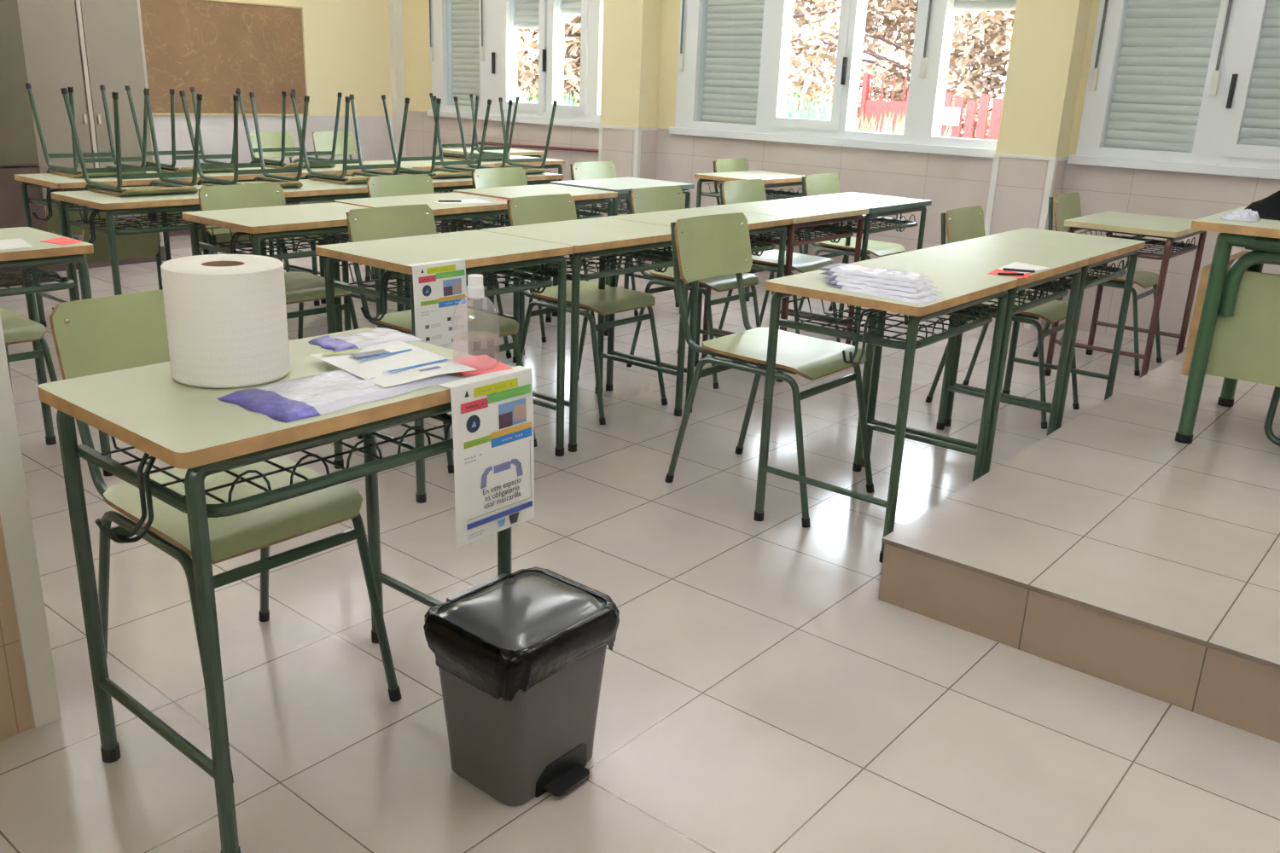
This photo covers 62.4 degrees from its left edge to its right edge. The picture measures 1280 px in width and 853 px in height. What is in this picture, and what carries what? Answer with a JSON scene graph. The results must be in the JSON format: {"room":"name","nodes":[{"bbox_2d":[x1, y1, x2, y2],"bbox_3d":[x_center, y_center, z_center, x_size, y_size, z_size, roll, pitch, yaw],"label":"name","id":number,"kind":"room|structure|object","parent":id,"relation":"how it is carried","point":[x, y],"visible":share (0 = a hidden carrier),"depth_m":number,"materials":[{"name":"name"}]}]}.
{"room":"classroom","nodes":[
{"label":"classroom","id":0,"kind":"room"},
{"bbox_2d":[0,517,34,740],"bbox_3d":[-1.885,-0.631,1.133,0.325,2.950,1.900,16,23,37],"label":"wall partition","id":1,"kind":"structure","parent":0,"point":[15,710],"depth_m":2.10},
{"bbox_2d":[0,314,61,728],"bbox_3d":[-1.209,-0.013,1.986,0.048,1.300,0.050,16,23,37],"label":"trim","id":2,"kind":"structure","parent":1,"relation":"attached to","point":[14,509],"depth_m":2.06,"materials":[{"name":"white"}]},
{"bbox_2d":[152,0,393,203],"bbox_3d":[-4.874,-2.600,6.842,0.300,2.950,7.950,16,23,37],"label":"wall","id":3,"kind":"structure","parent":0,"point":[347,42],"depth_m":9.20,"materials":[{"name":"paint"}]},
{"bbox_2d":[139,0,308,116],"bbox_3d":[-3.343,-2.930,8.403,0.027,0.873,1.555,16,23,37],"label":"notice board","id":4,"kind":"object","parent":3,"relation":"attached to","point":[216,48],"visible":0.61,"depth_m":8.42,"materials":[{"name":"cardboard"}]},
{"bbox_2d":[388,0,406,160],"bbox_3d":[-2.219,-3.398,9.633,0.070,2.950,0.090,16,23,37],"label":"trim","id":5,"kind":"structure","parent":3,"relation":"attached to","point":[395,6],"depth_m":9.65,"materials":[{"name":"white"}]},
{"bbox_2d":[0,223,1279,852],"bbox_3d":[-0.634,0.109,4.117,11.300,0.200,8.190,16,23,37],"label":"floor","id":6,"kind":"structure","parent":0,"point":[759,694],"depth_m":2.43,"materials":[{"name":"tile"}]},
{"bbox_2d":[0,0,53,287],"bbox_3d":[-3.909,-1.862,6.064,0.367,2.100,0.640,16,23,37],"label":"tall cabinet","id":7,"kind":"object","parent":6,"relation":"on","point":[18,146],"visible":0.69,"depth_m":6.16,"materials":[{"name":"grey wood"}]},
{"bbox_2d":[0,308,58,399],"bbox_3d":[-2.239,-0.290,3.474,0.596,0.839,0.422,16,23,37],"label":"chair","id":8,"kind":"object","parent":6,"relation":"on","point":[16,328],"visible":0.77,"depth_m":3.47,"materials":[{"name":"green metal"}]},
{"bbox_2d":[0,226,112,477],"bbox_3d":[-2.133,-0.177,3.257,0.500,0.760,0.754,16,23,37],"label":"school desk","id":9,"kind":"object","parent":6,"relation":"on","point":[42,253],"visible":0.79,"depth_m":3.28,"materials":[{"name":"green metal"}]},
{"bbox_2d":[0,267,66,288],"bbox_3d":[-2.100,-0.457,3.184,0.398,0.064,0.596,16,23,37],"label":"wire basket","id":10,"kind":"object","parent":9,"relation":"on","point":[39,273],"depth_m":3.28,"materials":[{"name":"green"}]},
{"bbox_2d":[13,170,202,327],"bbox_3d":[-2.684,-0.884,5.371,0.500,0.760,0.754,16,23,37],"label":"school desk","id":11,"kind":"object","parent":6,"relation":"on","point":[61,183],"visible":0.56,"depth_m":5.14,"materials":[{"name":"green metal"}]},
{"bbox_2d":[30,186,77,206],"bbox_3d":[-2.651,-1.164,5.298,0.398,0.064,0.596,16,23,37],"label":"wire basket","id":12,"kind":"object","parent":11,"relation":"on","point":[35,201],"depth_m":5.12,"materials":[{"name":"green"}]},
{"bbox_2d":[25,83,149,235],"bbox_3d":[-2.752,-1.320,5.327,0.543,0.763,0.384,16,23,37],"label":"chair","id":13,"kind":"object","parent":11,"relation":"on","point":[53,225],"visible":0.53,"depth_m":5.29,"materials":[{"name":"green metal"}]},
{"bbox_2d":[50,185,255,301],"bbox_3d":[-2.146,-0.654,4.729,0.500,0.760,0.754,16,23,37],"label":"school desk","id":14,"kind":"object","parent":6,"relation":"on","point":[156,203],"visible":0.54,"depth_m":4.44,"materials":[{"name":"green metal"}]},
{"bbox_2d":[60,87,202,262],"bbox_3d":[-2.221,-1.088,4.677,0.543,0.763,0.384,16,23,37],"label":"chair","id":15,"kind":"object","parent":14,"relation":"on","point":[138,245],"visible":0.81,"depth_m":4.70,"materials":[{"name":"green metal"}]},
{"bbox_2d":[69,205,196,229],"bbox_3d":[-2.113,-0.934,4.655,0.398,0.064,0.596,16,23,37],"label":"wire basket","id":16,"kind":"object","parent":14,"relation":"on","point":[77,223],"depth_m":4.52,"materials":[{"name":"green"}]},
{"bbox_2d":[49,289,401,783],"bbox_3d":[-0.863,0.177,2.202,0.596,0.839,0.422,16,23,37],"label":"chair","id":17,"kind":"object","parent":6,"relation":"on","point":[114,333],"visible":0.52,"depth_m":2.16,"materials":[{"name":"green wood"}]},
{"bbox_2d":[161,167,319,306],"bbox_3d":[-2.256,-1.042,5.910,0.500,0.760,0.754,16,23,37],"label":"school desk","id":18,"kind":"object","parent":6,"relation":"on","point":[224,175],"visible":0.06,"depth_m":5.81,"materials":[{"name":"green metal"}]},
{"bbox_2d":[124,85,240,226],"bbox_3d":[-2.448,-1.431,5.709,0.543,0.763,0.384,16,23,37],"label":"chair","id":19,"kind":"object","parent":18,"relation":"on","point":[165,168],"visible":0.39,"depth_m":5.62,"materials":[{"name":"green metal"}]},
{"bbox_2d":[37,327,512,852],"bbox_3d":[-0.667,0.277,2.037,0.500,0.760,0.754,16,23,37],"label":"school desk","id":20,"kind":"object","parent":6,"relation":"on","point":[181,426],"visible":0.8,"depth_m":1.77,"materials":[{"name":"laminate"}]},
{"bbox_2d":[160,254,290,388],"bbox_3d":[-0.746,-0.194,1.910,0.205,0.206,0.205,16,23,37],"label":"paper roll","id":21,"kind":"object","parent":20,"relation":"on","point":[226,321],"visible":1,"depth_m":1.83,"materials":[{"name":"white"}]},
{"bbox_2d":[100,416,452,503],"bbox_3d":[-0.633,-0.004,1.964,0.398,0.064,0.596,16,23,37],"label":"wire basket","id":22,"kind":"object","parent":20,"relation":"on","point":[161,492],"depth_m":1.80,"materials":[{"name":"green"}]},
{"bbox_2d":[217,362,462,422],"bbox_3d":[-0.523,-0.075,1.882,0.200,0.014,0.386,15,22,35],"label":"packet","id":23,"kind":"object","parent":20,"relation":"on","point":[290,400],"visible":0.79,"depth_m":1.81,"materials":[{"name":"plastic"}]},
{"bbox_2d":[310,340,477,387],"bbox_3d":[-0.471,-0.123,2.012,0.200,0.006,0.268,-15,25,-42],"label":"paper","id":24,"kind":"object","parent":23,"relation":"on","point":[409,363],"visible":1,"depth_m":2.01,"materials":[{"name":"white paper"}]},
{"bbox_2d":[308,327,422,352],"bbox_3d":[-0.577,-0.186,2.221,0.130,0.012,0.206,18,24,40],"label":"packet","id":25,"kind":"object","parent":20,"relation":"on","point":[377,335],"visible":0.89,"depth_m":2.20,"materials":[{"name":"plastic"}]},
{"bbox_2d":[437,366,534,547],"bbox_3d":[-0.290,0.055,2.032,0.049,0.311,0.205,16,23,37],"label":"poster","id":26,"kind":"object","parent":20,"relation":"hanging from","point":[492,412],"visible":1,"depth_m":2.01,"materials":[{"name":"white paper"}]},
{"bbox_2d":[498,397,526,424],"bbox_3d":[-0.245,-0.025,2.033,0.001,0.048,0.072,14,21,38],"label":"photo","id":27,"kind":"object","parent":26,"relation":"attached to","point":[505,408],"depth_m":2.03},
{"bbox_2d":[197,183,358,339],"bbox_3d":[-1.471,-0.547,4.361,0.596,0.839,0.422,16,23,37],"label":"chair","id":28,"kind":"object","parent":6,"relation":"on","point":[300,288],"visible":0.49,"depth_m":4.37,"materials":[{"name":"green metal"}]},
{"bbox_2d":[200,179,380,327],"bbox_3d":[-1.734,-0.816,5.279,0.500,0.760,0.754,16,23,37],"label":"school desk","id":29,"kind":"object","parent":6,"relation":"on","point":[311,190],"visible":0.15,"depth_m":5.14,"materials":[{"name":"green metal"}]},
{"bbox_2d":[179,90,309,252],"bbox_3d":[-1.882,-1.201,5.069,0.543,0.763,0.384,16,23,37],"label":"chair","id":30,"kind":"object","parent":29,"relation":"on","point":[286,182],"visible":0.56,"depth_m":5.01,"materials":[{"name":"green metal"}]},
{"bbox_2d":[181,202,405,333],"bbox_3d":[-1.385,-0.475,4.270,0.500,0.760,0.754,16,23,37],"label":"school desk","id":31,"kind":"object","parent":6,"relation":"on","point":[267,223],"visible":0.56,"depth_m":4.05,"materials":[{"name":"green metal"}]},
{"bbox_2d":[202,226,349,255],"bbox_3d":[-1.352,-0.755,4.197,0.398,0.064,0.596,16,23,37],"label":"wire basket","id":32,"kind":"object","parent":31,"relation":"on","point":[211,247],"depth_m":4.08,"materials":[{"name":"green"}]},
{"bbox_2d":[312,131,355,159],"bbox_3d":[-2.334,-1.963,8.626,0.596,0.839,0.422,16,23,37],"label":"chair","id":33,"kind":"object","parent":6,"relation":"on","point":[322,141],"visible":0.32,"depth_m":8.67,"materials":[{"name":"wood"}]},
{"bbox_2d":[275,161,413,303],"bbox_3d":[-1.828,-1.199,6.449,0.500,0.760,0.754,16,23,37],"label":"school desk","id":34,"kind":"object","parent":6,"relation":"on","point":[337,170],"visible":0.06,"depth_m":6.21,"materials":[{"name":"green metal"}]},
{"bbox_2d":[236,87,342,204],"bbox_3d":[-2.057,-1.581,6.220,0.543,0.763,0.384,16,23,37],"label":"chair","id":35,"kind":"object","parent":34,"relation":"on","point":[268,163],"visible":0.41,"depth_m":6.12,"materials":[{"name":"green metal"}]},
{"bbox_2d":[328,175,477,327],"bbox_3d":[-1.321,-0.978,5.830,0.500,0.760,0.754,16,23,37],"label":"school desk","id":36,"kind":"object","parent":6,"relation":"on","point":[448,183],"visible":0.02,"depth_m":5.71,"materials":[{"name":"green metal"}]},
{"bbox_2d":[290,93,409,240],"bbox_3d":[-1.514,-1.334,5.524,0.543,0.763,0.384,16,23,37],"label":"chair","id":37,"kind":"object","parent":36,"relation":"on","point":[327,177],"visible":0.56,"depth_m":5.45,"materials":[{"name":"green metal"}]},
{"bbox_2d":[381,94,491,179],"bbox_3d":[-1.160,-1.467,5.977,0.543,0.763,0.384,16,23,37],"label":"chair","id":38,"kind":"object","parent":36,"relation":"on","point":[456,171],"visible":0.46,"depth_m":5.89,"materials":[{"name":"green metal"}]},
{"bbox_2d":[333,192,519,363],"bbox_3d":[-0.972,-0.647,4.851,0.500,0.760,0.754,16,23,37],"label":"school desk","id":39,"kind":"object","parent":6,"relation":"on","point":[454,213],"visible":0.26,"depth_m":4.74,"materials":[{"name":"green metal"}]},
{"bbox_2d":[434,218,504,233],"bbox_3d":[-0.939,-0.927,4.778,0.398,0.064,0.596,16,23,37],"label":"wire basket","id":40,"kind":"object","parent":39,"relation":"on","point":[466,223],"depth_m":4.87,"materials":[{"name":"green"}]},
{"bbox_2d":[366,174,511,358],"bbox_3d":[-0.970,-0.753,5.059,0.596,0.839,0.422,16,23,37],"label":"chair","id":41,"kind":"object","parent":6,"relation":"on","point":[410,184],"visible":0.2,"depth_m":5.10,"materials":[{"name":"green metal"}]},
{"bbox_2d":[345,203,537,473],"bbox_3d":[-0.724,-0.344,3.826,0.596,0.839,0.422,16,23,37],"label":"chair","id":42,"kind":"object","parent":6,"relation":"on","point":[372,224],"visible":0.34,"depth_m":3.81,"materials":[{"name":"green metal"}]},
{"bbox_2d":[315,229,573,503],"bbox_3d":[-0.668,-0.233,3.611,0.500,0.760,0.754,16,23,37],"label":"school desk","id":43,"kind":"object","parent":6,"relation":"on","point":[483,252],"visible":0.79,"depth_m":3.46,"materials":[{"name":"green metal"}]},
{"bbox_2d":[406,258,468,354],"bbox_3d":[-0.619,-0.346,3.230,0.047,0.311,0.205,16,23,37],"label":"poster","id":44,"kind":"object","parent":43,"relation":"hanging from","point":[439,287],"visible":0.9,"depth_m":3.21,"materials":[{"name":"white paper"}]},
{"bbox_2d":[338,262,546,297],"bbox_3d":[-0.635,-0.513,3.538,0.398,0.064,0.596,16,23,37],"label":"wire basket","id":45,"kind":"object","parent":43,"relation":"on","point":[541,281],"depth_m":3.47,"materials":[{"name":"green"}]},
{"bbox_2d":[434,171,564,286],"bbox_3d":[-0.901,-1.138,6.374,0.500,0.760,0.754,16,23,37],"label":"school desk","id":46,"kind":"object","parent":6,"relation":"on","point":[546,177],"visible":0.03,"depth_m":6.28,"materials":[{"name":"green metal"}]},
{"bbox_2d":[453,96,557,225],"bbox_3d":[-0.827,-1.578,6.361,0.543,0.763,0.384,16,23,37],"label":"chair","id":47,"kind":"object","parent":46,"relation":"on","point":[528,169],"visible":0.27,"depth_m":6.29,"materials":[{"name":"green metal"}]},
{"bbox_2d":[448,155,565,226],"bbox_3d":[-0.972,-1.514,7.526,0.500,0.760,0.754,16,23,37],"label":"school desk","id":48,"kind":"object","parent":6,"relation":"on","point":[550,163],"visible":0.1,"depth_m":7.44,"materials":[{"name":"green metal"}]},
{"bbox_2d":[429,93,519,192],"bbox_3d":[-1.160,-1.900,7.315,0.543,0.763,0.384,16,23,37],"label":"chair","id":49,"kind":"object","parent":48,"relation":"on","point":[474,146],"visible":0.34,"depth_m":7.22,"materials":[{"name":"green metal"}]},
{"bbox_2d":[423,566,619,806],"bbox_3d":[-0.225,0.497,2.050,0.277,0.366,0.314,16,23,37],"label":"pedal bin","id":50,"kind":"object","parent":6,"relation":"on","point":[520,655],"visible":1,"depth_m":1.96,"materials":[{"name":"black"}]},
{"bbox_2d":[471,167,595,342],"bbox_3d":[-0.576,-0.942,5.692,0.596,0.839,0.422,16,23,37],"label":"chair","id":51,"kind":"object","parent":6,"relation":"on","point":[503,177],"visible":0.17,"depth_m":5.72,"materials":[{"name":"green metal"}]},
{"bbox_2d":[453,184,617,354],"bbox_3d":[-0.555,-0.830,5.466,0.500,0.760,0.754,16,23,37],"label":"school desk","id":52,"kind":"object","parent":6,"relation":"on","point":[581,195],"visible":0.21,"depth_m":5.35,"materials":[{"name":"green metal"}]},
{"bbox_2d":[488,206,599,219],"bbox_3d":[-0.522,-1.110,5.393,0.398,0.064,0.596,16,23,37],"label":"wire basket","id":53,"kind":"object","parent":52,"relation":"on","point":[588,214],"depth_m":5.42,"materials":[{"name":"green"}]},
{"bbox_2d":[480,217,688,452],"bbox_3d":[-0.217,-0.384,4.132,0.500,0.760,0.754,16,23,37],"label":"school desk","id":54,"kind":"object","parent":6,"relation":"on","point":[590,238],"visible":0.61,"depth_m":3.94,"materials":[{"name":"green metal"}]},
{"bbox_2d":[533,250,672,274],"bbox_3d":[-0.184,-0.664,4.058,0.398,0.064,0.596,16,23,37],"label":"wire basket","id":55,"kind":"object","parent":54,"relation":"on","point":[662,262],"depth_m":4.00,"materials":[{"name":"green"}]},
{"bbox_2d":[506,193,667,424],"bbox_3d":[-0.225,-0.510,4.402,0.596,0.839,0.422,16,23,37],"label":"chair","id":56,"kind":"object","parent":6,"relation":"on","point":[547,208],"visible":0.67,"depth_m":4.38,"materials":[{"name":"green metal"}]},
{"bbox_2d":[550,176,694,316],"bbox_3d":[-0.108,-1.022,6.116,0.500,0.760,0.808,16,23,37],"label":"school desk","id":57,"kind":"object","parent":6,"relation":"on","point":[621,185],"visible":0.26,"depth_m":5.95,"materials":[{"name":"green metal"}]},
{"bbox_2d":[570,161,679,315],"bbox_3d":[-0.098,-1.155,6.407,0.596,0.839,0.422,16,23,37],"label":"chair","id":58,"kind":"object","parent":6,"relation":"on","point":[594,170],"visible":0.2,"depth_m":6.46,"materials":[{"name":"green metal"}]},
{"bbox_2d":[626,186,766,389],"bbox_3d":[0.268,-0.675,4.971,0.596,0.839,0.422,16,23,37],"label":"chair","id":59,"kind":"object","parent":6,"relation":"on","point":[664,198],"visible":0.45,"depth_m":4.93,"materials":[{"name":"green metal"}]},
{"bbox_2d":[605,207,792,413],"bbox_3d":[0.234,-0.534,4.652,0.500,0.760,0.754,16,23,37],"label":"school desk","id":60,"kind":"object","parent":6,"relation":"on","point":[758,224],"visible":0.39,"depth_m":4.57,"materials":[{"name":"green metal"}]},
{"bbox_2d":[653,235,772,252],"bbox_3d":[0.267,-0.814,4.579,0.398,0.064,0.596,16,23,37],"label":"wire basket","id":61,"kind":"object","parent":60,"relation":"on","point":[761,246],"depth_m":4.60,"materials":[{"name":"green"}]},
{"bbox_2d":[694,170,808,301],"bbox_3d":[0.731,-1.279,7.012,0.500,0.760,0.754,17,23,39],"label":"school desk","id":62,"kind":"object","parent":6,"relation":"on","point":[770,179],"visible":0.34,"depth_m":6.84,"materials":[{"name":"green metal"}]},
{"bbox_2d":[704,182,802,197],"bbox_3d":[0.765,-1.559,6.938,0.398,0.064,0.596,17,23,39],"label":"wire basket","id":63,"kind":"object","parent":62,"relation":"on","point":[786,194],"depth_m":6.86,"materials":[{"name":"green"}]},
{"bbox_2d":[664,212,874,528],"bbox_3d":[0.439,-0.220,3.505,0.632,0.889,0.447,16,23,37],"label":"chair","id":64,"kind":"object","parent":6,"relation":"on","point":[709,246],"visible":0.94,"depth_m":3.49,"materials":[{"name":"green metal"}]},
{"bbox_2d":[715,179,840,343],"bbox_3d":[0.732,-0.840,5.537,0.596,0.839,0.422,16,23,37],"label":"chair","id":65,"kind":"object","parent":6,"relation":"on","point":[750,190],"visible":0.44,"depth_m":5.54,"materials":[{"name":"green metal"}]},
{"bbox_2d":[700,198,869,382],"bbox_3d":[0.684,-0.685,5.173,0.500,0.760,0.754,16,23,37],"label":"school desk","id":66,"kind":"object","parent":6,"relation":"on","point":[805,215],"visible":0.61,"depth_m":5.03,"materials":[{"name":"laminate"}]},
{"bbox_2d":[750,224,850,241],"bbox_3d":[0.718,-0.965,5.099,0.398,0.064,0.596,16,23,37],"label":"wire basket","id":67,"kind":"object","parent":66,"relation":"on","point":[842,233],"depth_m":5.04,"materials":[{"name":"green"}]},
{"bbox_2d":[797,173,908,333],"bbox_3d":[1.254,-1.024,6.169,0.596,0.839,0.422,16,23,37],"label":"chair","id":68,"kind":"object","parent":6,"relation":"on","point":[825,183],"visible":0.49,"depth_m":6.14,"materials":[{"name":"green metal"}]},
{"bbox_2d":[779,192,931,346],"bbox_3d":[1.153,-0.841,5.713,0.500,0.760,0.808,16,23,37],"label":"school desk","id":69,"kind":"object","parent":6,"relation":"on","point":[879,206],"visible":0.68,"depth_m":5.53,"materials":[{"name":"laminate"}]},
{"bbox_2d":[826,214,915,229],"bbox_3d":[1.169,-1.116,5.620,0.398,0.064,0.596,16,23,37],"label":"wire basket","id":70,"kind":"object","parent":69,"relation":"on","point":[906,224],"depth_m":5.56,"materials":[{"name":"green"}]},
{"bbox_2d":[753,258,1017,563],"bbox_3d":[0.746,-0.080,3.311,0.500,0.760,0.754,16,23,37],"label":"school desk","id":71,"kind":"object","parent":6,"relation":"on","point":[962,289],"visible":0.88,"depth_m":3.15,"materials":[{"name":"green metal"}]},
{"bbox_2d":[829,285,946,304],"bbox_3d":[0.700,-0.384,2.994,0.150,0.010,0.306,-15,25,-42],"label":"packet","id":72,"kind":"object","parent":71,"relation":"on","point":[933,298],"visible":0.59,"depth_m":2.93,"materials":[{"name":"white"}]},
{"bbox_2d":[826,279,943,298],"bbox_3d":[0.698,-0.404,3.031,0.306,0.010,0.150,18,24,40],"label":"packet","id":73,"kind":"object","parent":72,"relation":"on","point":[929,293],"visible":0.62,"depth_m":2.97,"materials":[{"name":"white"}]},
{"bbox_2d":[823,275,936,293],"bbox_3d":[0.696,-0.423,3.067,0.306,0.010,0.150,16,23,37],"label":"packet","id":74,"kind":"object","parent":73,"relation":"on","point":[923,288],"visible":0.65,"depth_m":3.00,"materials":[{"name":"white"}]},
{"bbox_2d":[820,270,933,287],"bbox_3d":[0.694,-0.443,3.104,0.306,0.010,0.150,15,22,34],"label":"packet","id":75,"kind":"object","parent":74,"relation":"on","point":[923,282],"visible":0.55,"depth_m":3.05,"materials":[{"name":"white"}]},
{"bbox_2d":[816,263,929,282],"bbox_3d":[0.692,-0.462,3.141,0.306,0.010,0.150,14,21,31],"label":"packet","id":76,"kind":"object","parent":75,"relation":"on","point":[841,268],"visible":1,"depth_m":3.12,"materials":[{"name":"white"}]},
{"bbox_2d":[787,296,989,341],"bbox_3d":[0.779,-0.360,3.238,0.398,0.064,0.596,16,23,37],"label":"wire basket","id":77,"kind":"object","parent":71,"relation":"on","point":[982,319],"depth_m":3.12,"materials":[{"name":"green"}]},
{"bbox_2d":[861,241,1089,476],"bbox_3d":[1.193,-0.229,3.828,0.500,0.760,0.754,16,23,37],"label":"school desk","id":78,"kind":"object","parent":6,"relation":"on","point":[978,258],"visible":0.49,"depth_m":3.74,"materials":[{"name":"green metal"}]},
{"bbox_2d":[977,279,1065,307],"bbox_3d":[1.226,-0.509,3.755,0.398,0.064,0.596,16,23,37],"label":"wire basket","id":79,"kind":"object","parent":78,"relation":"on","point":[1058,292],"depth_m":3.69,"materials":[{"name":"green"}]},
{"bbox_2d":[925,205,1079,429],"bbox_3d":[1.605,-0.495,4.582,0.596,0.839,0.422,16,23,37],"label":"chair","id":80,"kind":"object","parent":6,"relation":"on","point":[962,224],"visible":0.45,"depth_m":4.55,"materials":[{"name":"green metal"}]},
{"bbox_2d":[944,227,1145,430],"bbox_3d":[1.641,-0.379,4.345,0.500,0.760,0.754,16,23,37],"label":"school desk","id":81,"kind":"object","parent":6,"relation":"on","point":[1101,250],"visible":0.59,"depth_m":4.27,"materials":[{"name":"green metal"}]},
{"bbox_2d":[1053,260,1123,283],"bbox_3d":[1.674,-0.659,4.272,0.398,0.064,0.596,16,23,37],"label":"wire basket","id":82,"kind":"object","parent":81,"relation":"on","point":[1118,272],"depth_m":4.20,"materials":[{"name":"green"}]},
{"bbox_2d":[878,349,1279,743],"bbox_3d":[3.291,0.345,3.257,3.535,0.180,4.060,16,23,37],"label":"platform","id":83,"kind":"object","parent":6,"relation":"on","point":[1113,549],"visible":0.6,"depth_m":2.77,"materials":[{"name":"tile"}]},
{"bbox_2d":[1174,207,1279,443],"bbox_3d":[2.530,-0.250,3.473,1.290,0.760,0.760,16,23,37],"label":"desk","id":84,"kind":"object","parent":83,"relation":"on","point":[1234,335],"visible":0.99,"depth_m":3.54,"materials":[{"name":"metal"}]},
{"bbox_2d":[1032,192,1161,376],"bbox_3d":[2.419,-0.758,5.494,0.596,0.839,0.422,16,23,37],"label":"chair","id":85,"kind":"object","parent":6,"relation":"on","point":[1066,206],"visible":0.52,"depth_m":5.43,"materials":[{"name":"green metal"}]},
{"bbox_2d":[1044,211,1206,378],"bbox_3d":[2.389,-0.628,5.209,0.500,0.760,0.754,16,23,37],"label":"school desk","id":86,"kind":"object","parent":6,"relation":"on","point":[1173,229],"visible":0.77,"depth_m":5.06,"materials":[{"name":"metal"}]},
{"bbox_2d":[1077,230,1195,255],"bbox_3d":[2.422,-0.908,5.136,0.398,0.064,0.596,16,23,37],"label":"wire basket","id":87,"kind":"object","parent":86,"relation":"on","point":[1189,247],"depth_m":5.07,"materials":[{"name":"red"}]},
{"bbox_2d":[401,0,1279,348],"bbox_3d":[1.898,-2.213,6.486,11.300,2.950,0.460,16,23,37],"label":"wall","id":88,"kind":"structure","parent":0,"point":[1051,44],"depth_m":6.67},
{"bbox_2d":[427,0,603,128],"bbox_3d":[-0.935,-3.228,8.690,2.350,1.395,0.175,16,23,37],"label":"window","id":89,"kind":"structure","parent":88,"relation":"in","point":[473,49],"depth_m":8.83,"materials":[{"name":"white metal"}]},
{"bbox_2d":[450,0,480,106],"bbox_3d":[-1.467,-3.427,9.176,0.520,1.344,0.020,16,23,37],"label":"roller shutter","id":90,"kind":"object","parent":89,"relation":"attached to","point":[464,14],"depth_m":9.27,"materials":[{"name":"white"}]},
{"bbox_2d":[669,0,1016,157],"bbox_3d":[1.319,-2.567,6.929,2.660,1.395,0.175,16,23,37],"label":"window","id":91,"kind":"structure","parent":88,"relation":"in","point":[733,60],"depth_m":7.21,"materials":[{"name":"white metal"}]},
{"bbox_2d":[701,0,764,124],"bbox_3d":[0.702,-2.791,7.481,0.590,1.344,0.020,16,23,37],"label":"roller shutter","id":92,"kind":"object","parent":91,"relation":"attached to","point":[733,29],"depth_m":7.56,"materials":[{"name":"white"}]},
{"bbox_2d":[984,152,1068,328],"bbox_3d":[2.267,-1.118,6.328,0.364,0.992,0.208,16,23,37],"label":"trim","id":93,"kind":"structure","parent":88,"relation":"attached to","point":[1052,160],"depth_m":6.12,"materials":[{"name":"white"}]},
{"bbox_2d":[1067,0,1279,179],"bbox_3d":[3.595,-1.900,5.150,2.710,1.395,0.175,16,23,37],"label":"window","id":94,"kind":"structure","parent":88,"relation":"in","point":[1193,86],"depth_m":5.75,"materials":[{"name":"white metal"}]},
{"bbox_2d":[1104,0,1221,152],"bbox_3d":[2.900,-2.147,5.764,0.525,1.344,0.020,16,23,37],"label":"roller shutter","id":95,"kind":"object","parent":94,"relation":"attached to","point":[1166,45],"depth_m":5.83,"materials":[{"name":"white"}]},
{"bbox_2d":[1238,0,1279,146],"bbox_3d":[3.432,-1.991,5.349,0.560,1.344,0.020,16,23,37],"label":"roller shutter","id":96,"kind":"object","parent":94,"relation":"attached to","point":[1260,126],"depth_m":5.54,"materials":[{"name":"white"}]},
{"bbox_3d":[-5.201,-2.171,5.476,1.030,2.950,4.730,16,23,37],"label":"wall","id":97,"kind":"structure","parent":0,"visible":0},
{"bbox_2d":[17,0,163,246],"bbox_3d":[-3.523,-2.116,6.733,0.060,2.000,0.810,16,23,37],"label":"closet","id":98,"kind":"object","parent":97,"relation":"attached to","point":[84,45],"visible":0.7,"depth_m":6.69,"materials":[{"name":"beige"}]},
{"label":"outside","id":99,"kind":"structure","parent":0,"visible":0},
{"bbox_3d":[5.689,-5.352,22.247,42.000,0.200,29.010,16,23,37],"label":"ground","id":100,"kind":"structure","parent":99,"visible":0},
{"bbox_2d":[517,15,581,105],"bbox_3d":[-1.005,-5.378,16.227,3.012,3.347,2.971,16,23,37],"label":"tree","id":101,"kind":"object","parent":100,"relation":"on","point":[528,78],"visible":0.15,"depth_m":15.62,"materials":[{"name":"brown plant"}]},
{"bbox_2d":[522,0,1012,137],"bbox_3d":[4.263,-9.310,23.878,29.483,7.513,2.913,16,23,37],"label":"tree","id":102,"kind":"object","parent":100,"relation":"on","point":[817,49],"visible":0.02,"depth_m":23.33,"materials":[{"name":"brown plant"}]},
{"bbox_2d":[785,0,868,119],"bbox_3d":[1.800,-6.821,17.847,3.799,5.072,3.848,3,18,4],"label":"tree","id":103,"kind":"object","parent":100,"relation":"on","point":[799,59],"visible":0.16,"depth_m":16.96,"materials":[{"name":"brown plant"}]},
{"bbox_2d":[857,73,907,133],"bbox_3d":[3.905,-4.609,16.567,1.050,1.750,0.100,16,23,37],"label":"gate","id":104,"kind":"object","parent":100,"relation":"on","point":[869,107],"visible":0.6,"depth_m":16.56,"materials":[{"name":"metal"}]},
{"bbox_2d":[791,0,1004,139],"bbox_3d":[4.820,-7.040,18.312,4.547,5.382,3.920,-8,21,-30],"label":"tree","id":105,"kind":"object","parent":100,"relation":"on","point":[899,8],"visible":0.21,"depth_m":18.54,"materials":[{"name":"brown plant"}]},
{"bbox_2d":[904,92,1002,139],"bbox_3d":[4.581,-4.131,15.578,1.650,1.500,0.100,16,23,37],"label":"fence","id":106,"kind":"object","parent":100,"relation":"on","point":[950,113],"visible":0.24,"depth_m":15.28,"materials":[{"name":"red wood"}]},
{"bbox_2d":[945,10,1015,139],"bbox_3d":[6.234,-6.240,16.411,3.539,5.141,4.082,13,21,30],"label":"tree","id":107,"kind":"object","parent":100,"relation":"on","point":[993,36],"visible":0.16,"depth_m":16.83,"materials":[{"name":"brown plant"}]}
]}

